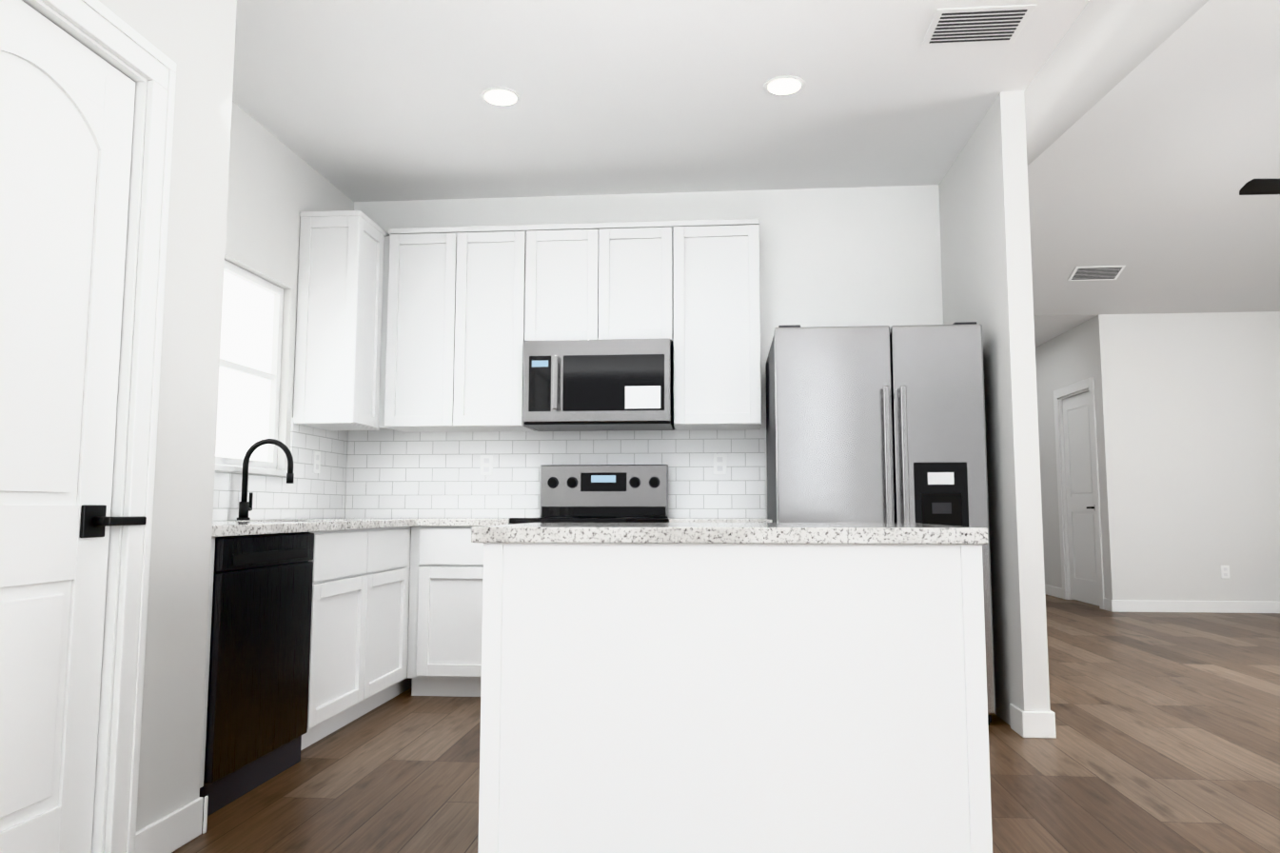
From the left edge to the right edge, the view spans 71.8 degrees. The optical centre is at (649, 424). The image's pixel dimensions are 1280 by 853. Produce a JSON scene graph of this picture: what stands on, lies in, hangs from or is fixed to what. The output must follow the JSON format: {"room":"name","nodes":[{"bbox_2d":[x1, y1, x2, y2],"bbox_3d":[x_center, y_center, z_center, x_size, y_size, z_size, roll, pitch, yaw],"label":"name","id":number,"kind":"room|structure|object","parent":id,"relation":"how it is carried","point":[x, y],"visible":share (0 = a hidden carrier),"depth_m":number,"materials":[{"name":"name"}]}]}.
{"room":"kitchen","nodes":[
{"label":"kitchen","id":0,"kind":"room"},
{"bbox_2d":[98,0,220,831],"bbox_3d":[-1.444,-0.267,1.985,0.120,2.800,1.200,0,-5,5],"label":"wall","id":1,"kind":"structure","parent":0,"point":[194,40],"depth_m":2.51,"materials":[{"name":"grey paint"}]},
{"bbox_2d":[0,0,146,852],"bbox_3d":[-1.397,0.084,1.966,0.092,2.073,0.749,0,-5,5],"label":"pantry door","id":2,"kind":"structure","parent":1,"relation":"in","point":[67,107],"depth_m":2.08,"materials":[{"name":"white wood"}]},
{"bbox_2d":[21,0,177,852],"bbox_3d":[-1.433,0.035,1.949,0.144,2.192,0.889,0,-5,5],"label":"door frame","id":3,"kind":"structure","parent":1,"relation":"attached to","point":[98,28],"depth_m":2.30,"materials":[{"name":"white wood"}]},
{"bbox_2d":[134,795,208,852],"bbox_3d":[-1.325,1.130,2.445,0.020,0.105,0.321,0,-5,5],"label":"baseboard","id":4,"kind":"structure","parent":1,"relation":"attached to","point":[178,828],"depth_m":2.46,"materials":[{"name":"white wood"}]},
{"bbox_2d":[178,0,236,807],"bbox_3d":[-2.654,-0.193,2.759,2.660,2.800,0.150,0,-5,5],"label":"wall","id":5,"kind":"structure","parent":0,"point":[215,246],"depth_m":2.66,"materials":[{"name":"grey paint"}]},
{"bbox_2d":[224,100,354,520],"bbox_3d":[-1.962,-0.079,3.952,0.120,2.800,2.600,0,-5,5],"label":"wall","id":6,"kind":"structure","parent":0,"point":[276,187],"depth_m":4.42,"materials":[{"name":"white paint"}]},
{"bbox_2d":[215,259,283,469],"bbox_3d":[-1.973,-0.289,3.958,0.060,0.936,1.166,0,-5,5],"label":"window","id":7,"kind":"structure","parent":6,"relation":"in","point":[248,391],"depth_m":4.29,"materials":[{"name":"white glass"}]},
{"bbox_2d":[313,451,320,472],"bbox_3d":[-1.814,0.205,4.820,0.007,0.118,0.075,0,-5,5],"label":"outlet","id":8,"kind":"object","parent":6,"relation":"attached to","point":[317,462],"visible":1,"depth_m":4.82,"materials":[{"name":"white plastic"}]},
{"bbox_2d":[293,210,392,430],"bbox_3d":[-1.657,-0.544,4.812,0.351,1.120,0.412,0,-5,5],"label":"upper cabinet","id":9,"kind":"object","parent":6,"relation":"attached to","point":[342,350],"depth_m":4.64,"materials":[{"name":"white wood"}]},
{"bbox_2d":[212,417,766,520],"bbox_3d":[-0.694,0.160,3.885,2.495,0.519,2.478,0,-5,5],"label":"backsplash","id":10,"kind":"structure","parent":6,"relation":"attached to","point":[389,473],"depth_m":5.09,"materials":[{"name":"tile"}]},
{"bbox_2d":[345,184,943,517],"bbox_3d":[-0.070,0.036,5.154,3.690,2.800,0.120,0,-5,5],"label":"wall","id":11,"kind":"structure","parent":0,"point":[864,256],"depth_m":5.11,"materials":[{"name":"white paint"}]},
{"bbox_2d":[384,226,471,432],"bbox_3d":[-1.256,-0.529,5.078,0.498,1.120,0.330,0,-5,5],"label":"upper cabinet","id":12,"kind":"object","parent":11,"relation":"attached to","point":[421,329],"depth_m":4.92,"materials":[{"name":"white wood"}]},
{"bbox_2d":[479,454,492,474],"bbox_3d":[-0.949,0.235,5.134,0.075,0.118,0.007,0,-5,5],"label":"outlet","id":13,"kind":"object","parent":11,"relation":"attached to","point":[486,464],"visible":1,"depth_m":5.13,"materials":[{"name":"white plastic"}]},
{"bbox_2d":[464,224,540,431],"bbox_3d":[-0.871,-0.532,5.046,0.513,1.120,0.330,0,-5,5],"label":"upper cabinet","id":14,"kind":"object","parent":11,"relation":"attached to","point":[502,259],"depth_m":4.89,"materials":[{"name":"white wood"}]},
{"bbox_2d":[536,222,612,340],"bbox_3d":[-0.443,-0.764,5.033,0.468,0.660,0.330,0,-5,5],"label":"upper cabinet","id":15,"kind":"object","parent":11,"relation":"attached to","point":[575,261],"depth_m":4.88,"materials":[{"name":"white wood"}]},
{"bbox_2d":[523,337,674,431],"bbox_3d":[-0.272,-0.212,4.891,0.789,0.455,0.458,0,-5,5],"label":"over-the-range microwave","id":16,"kind":"object","parent":15,"relation":"attached to","point":[598,384],"visible":1,"depth_m":4.72,"materials":[{"name":"silver metal"}]},
{"bbox_2d":[612,220,673,343],"bbox_3d":[-0.097,-0.767,5.004,0.468,0.660,0.330,0,-5,5],"label":"upper cabinet","id":17,"kind":"object","parent":11,"relation":"attached to","point":[642,251],"depth_m":4.85,"materials":[{"name":"white wood"}]},
{"bbox_2d":[671,218,761,430],"bbox_3d":[0.343,-0.541,4.946,0.534,1.120,0.330,0,-5,5],"label":"upper cabinet","id":18,"kind":"object","parent":11,"relation":"attached to","point":[717,344],"depth_m":4.79,"materials":[{"name":"white wood"}]},
{"bbox_2d":[712,453,727,473],"bbox_3d":[0.397,0.225,5.022,0.075,0.118,0.007,0,-5,5],"label":"outlet","id":19,"kind":"object","parent":11,"relation":"attached to","point":[719,462],"visible":1,"depth_m":5.02,"materials":[{"name":"white plastic"}]},
{"bbox_2d":[669,517,772,522],"bbox_3d":[0.374,0.515,4.671,0.508,0.036,0.648,0,-5,5],"label":"countertop","id":20,"kind":"structure","parent":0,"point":[677,520],"depth_m":4.36,"materials":[{"name":"white stone"}]},
{"bbox_2d":[171,593,1279,852],"bbox_3d":[2.033,1.404,4.433,12.000,0.060,15.000,0,-5,5],"label":"floor","id":21,"kind":"structure","parent":0,"point":[1167,738],"depth_m":3.29,"materials":[{"name":"brown wood"}]},
{"bbox_2d":[199,531,314,818],"bbox_3d":[-1.635,0.815,3.086,0.640,0.856,0.635,0,-5,5],"label":"dishwasher","id":22,"kind":"object","parent":21,"relation":"on","point":[259,676],"visible":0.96,"depth_m":2.99,"materials":[{"name":"black metal"}]},
{"bbox_2d":[200,574,413,765],"bbox_3d":[-1.571,1.022,3.907,0.645,0.600,1.035,0,-5,5],"label":"base cabinet","id":23,"kind":"object","parent":21,"relation":"on","point":[396,606],"depth_m":3.80,"materials":[{"name":"white wood"}]},
{"bbox_2d":[236,438,294,519],"bbox_3d":[-1.722,0.247,3.989,0.252,0.366,0.089,0,-5,5],"label":"faucet","id":24,"kind":"object","parent":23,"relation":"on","point":[245,506],"visible":1,"depth_m":3.97,"materials":[{"name":"black metal"}]},
{"bbox_2d":[211,521,333,536],"bbox_3d":[-1.632,0.368,3.133,0.663,0.036,0.866,0,-5,5],"label":"countertop","id":25,"kind":"structure","parent":23,"relation":"on","point":[219,528],"depth_m":3.09,"materials":[{"name":"white stone"}]},
{"bbox_2d":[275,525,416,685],"bbox_3d":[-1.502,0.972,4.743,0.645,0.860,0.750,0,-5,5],"label":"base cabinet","id":26,"kind":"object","parent":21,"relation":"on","point":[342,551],"depth_m":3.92,"materials":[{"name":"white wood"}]},
{"bbox_2d":[409,521,510,696],"bbox_3d":[-0.939,0.973,4.752,0.516,0.860,0.640,0,-5,5],"label":"base cabinet","id":27,"kind":"object","parent":21,"relation":"on","point":[448,567],"depth_m":4.46,"materials":[{"name":"white wood"}]},
{"bbox_2d":[268,517,509,529],"bbox_3d":[-1.260,0.519,4.712,1.141,0.036,0.838,0,-5,5],"label":"countertop","id":28,"kind":"structure","parent":27,"relation":"on","point":[338,522],"depth_m":4.39,"materials":[{"name":"white stone"}]},
{"bbox_2d":[509,464,674,524],"bbox_3d":[-0.284,0.795,4.660,0.799,1.195,0.711,0,-5,5],"label":"range","id":29,"kind":"object","parent":21,"relation":"on","point":[604,493],"visible":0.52,"depth_m":4.97,"materials":[{"name":"silver metal"}]},
{"bbox_2d":[477,545,992,852],"bbox_3d":[0.223,0.759,2.531,1.262,0.860,0.726,0,-5,5],"label":"kitchen island","id":30,"kind":"object","parent":21,"relation":"on","point":[733,687],"depth_m":2.19,"materials":[{"name":"white wood"}]},
{"bbox_2d":[471,522,988,545],"bbox_3d":[0.214,0.311,2.573,1.281,0.040,0.760,0,-5,5],"label":"island countertop","id":31,"kind":"structure","parent":30,"relation":"on","point":[528,533],"depth_m":2.21,"materials":[{"name":"white stone"}]},
{"bbox_2d":[765,321,996,725],"bbox_3d":[1.081,0.469,4.409,0.938,1.797,0.985,0,-5,5],"label":"fridge","id":32,"kind":"object","parent":21,"relation":"on","point":[876,423],"visible":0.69,"depth_m":4.02,"materials":[{"name":"grey metal"}]},
{"bbox_2d":[232,0,1279,347],"bbox_3d":[1.164,-2.080,4.447,10.320,1.279,14.220,0,-5,5],"label":"ceiling","id":33,"kind":"structure","parent":0,"point":[366,100],"depth_m":4.41,"materials":[{"name":"white paint"}]},
{"bbox_2d":[479,87,521,106],"bbox_3d":[-0.675,-1.478,3.998,0.184,0.006,0.184,0,-5,5],"label":"recessed light","id":34,"kind":"object","parent":33,"relation":"in","point":[501,96],"visible":1,"depth_m":3.99,"materials":[{"name":"white plastic"}]},
{"bbox_2d":[763,75,805,96],"bbox_3d":[0.591,-1.488,3.893,0.184,0.006,0.184,0,-5,5],"label":"recessed light","id":35,"kind":"object","parent":33,"relation":"in","point":[784,86],"visible":1,"depth_m":3.89,"materials":[{"name":"white plastic"}]},
{"bbox_2d":[921,4,1036,45],"bbox_3d":[1.258,-1.534,3.409,0.360,0.008,0.260,0,-5,5],"label":"ceiling vent","id":36,"kind":"object","parent":33,"relation":"in","point":[980,25],"visible":1,"depth_m":3.39,"materials":[{"name":"white plastic"}]},
{"bbox_2d":[1067,265,1125,280],"bbox_3d":[3.961,-1.341,7.850,0.420,0.008,0.220,0,-25,5],"label":"ceiling vent","id":37,"kind":"object","parent":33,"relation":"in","point":[1095,272],"visible":1,"depth_m":7.84,"materials":[{"name":"white plastic"}]},
{"bbox_2d":[1239,178,1279,195],"bbox_3d":[4.132,-1.740,5.278,1.254,1.541,1.350,0,-5,5],"label":"ceiling fan","id":38,"kind":"object","parent":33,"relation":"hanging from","point":[1256,187],"visible":1,"depth_m":5.23,"materials":[{"name":"black"}]},
{"bbox_2d":[938,91,1050,725],"bbox_3d":[1.923,0.259,7.481,0.105,2.800,7.390,0,-5,5],"label":"wall","id":39,"kind":"structure","parent":0,"point":[985,248],"depth_m":3.93,"materials":[{"name":"white paint"}]},
{"bbox_2d":[1009,703,1055,738],"bbox_3d":[1.982,1.599,7.340,0.014,0.105,7.404,0,-5,5],"label":"baseboard","id":40,"kind":"structure","parent":39,"relation":"attached to","point":[1042,723],"depth_m":3.67,"materials":[{"name":"white wood"}]},
{"bbox_2d":[1035,316,1106,598],"bbox_3d":[4.470,0.472,9.702,0.120,2.800,2.520,0,-5,5],"label":"wall","id":41,"kind":"structure","parent":0,"point":[1066,358],"depth_m":9.64,"materials":[{"name":"white paint"}]},
{"bbox_2d":[1044,584,1062,597],"bbox_3d":[4.447,1.863,10.099,0.014,0.105,1.410,0,-5,5],"label":"baseboard","id":42,"kind":"structure","parent":41,"relation":"attached to","point":[1051,590],"depth_m":9.64,"materials":[{"name":"white wood"}]},
{"bbox_2d":[1053,376,1104,609],"bbox_3d":[4.403,0.692,8.980,0.138,2.225,1.030,0,-5,5],"label":"door frame","id":43,"kind":"structure","parent":41,"relation":"attached to","point":[1074,389],"depth_m":9.30,"materials":[{"name":"white wood"}]},
{"bbox_2d":[1062,391,1099,605],"bbox_3d":[4.375,0.743,8.978,0.086,2.098,0.800,0,-5,5],"label":"hall door","id":44,"kind":"structure","parent":41,"relation":"in","point":[1080,505],"depth_m":9.01,"materials":[{"name":"white wood"}]},
{"bbox_2d":[1093,311,1279,601],"bbox_3d":[5.486,0.337,8.299,2.380,2.800,0.120,0,-5,5],"label":"wall","id":45,"kind":"structure","parent":0,"point":[1189,413],"depth_m":8.28,"materials":[{"name":"white paint"}]},
{"bbox_2d":[1108,599,1279,612],"bbox_3d":[5.399,1.673,8.111,2.244,0.105,0.020,0,-5,5],"label":"baseboard","id":46,"kind":"structure","parent":45,"relation":"attached to","point":[1114,605],"depth_m":8.14,"materials":[{"name":"white wood"}]},
{"bbox_2d":[1220,565,1229,578],"bbox_3d":[5.302,1.358,8.152,0.075,0.118,0.007,0,-5,5],"label":"outlet","id":47,"kind":"object","parent":45,"relation":"attached to","point":[1225,571],"visible":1,"depth_m":8.15,"materials":[{"name":"white plastic"}]}
]}

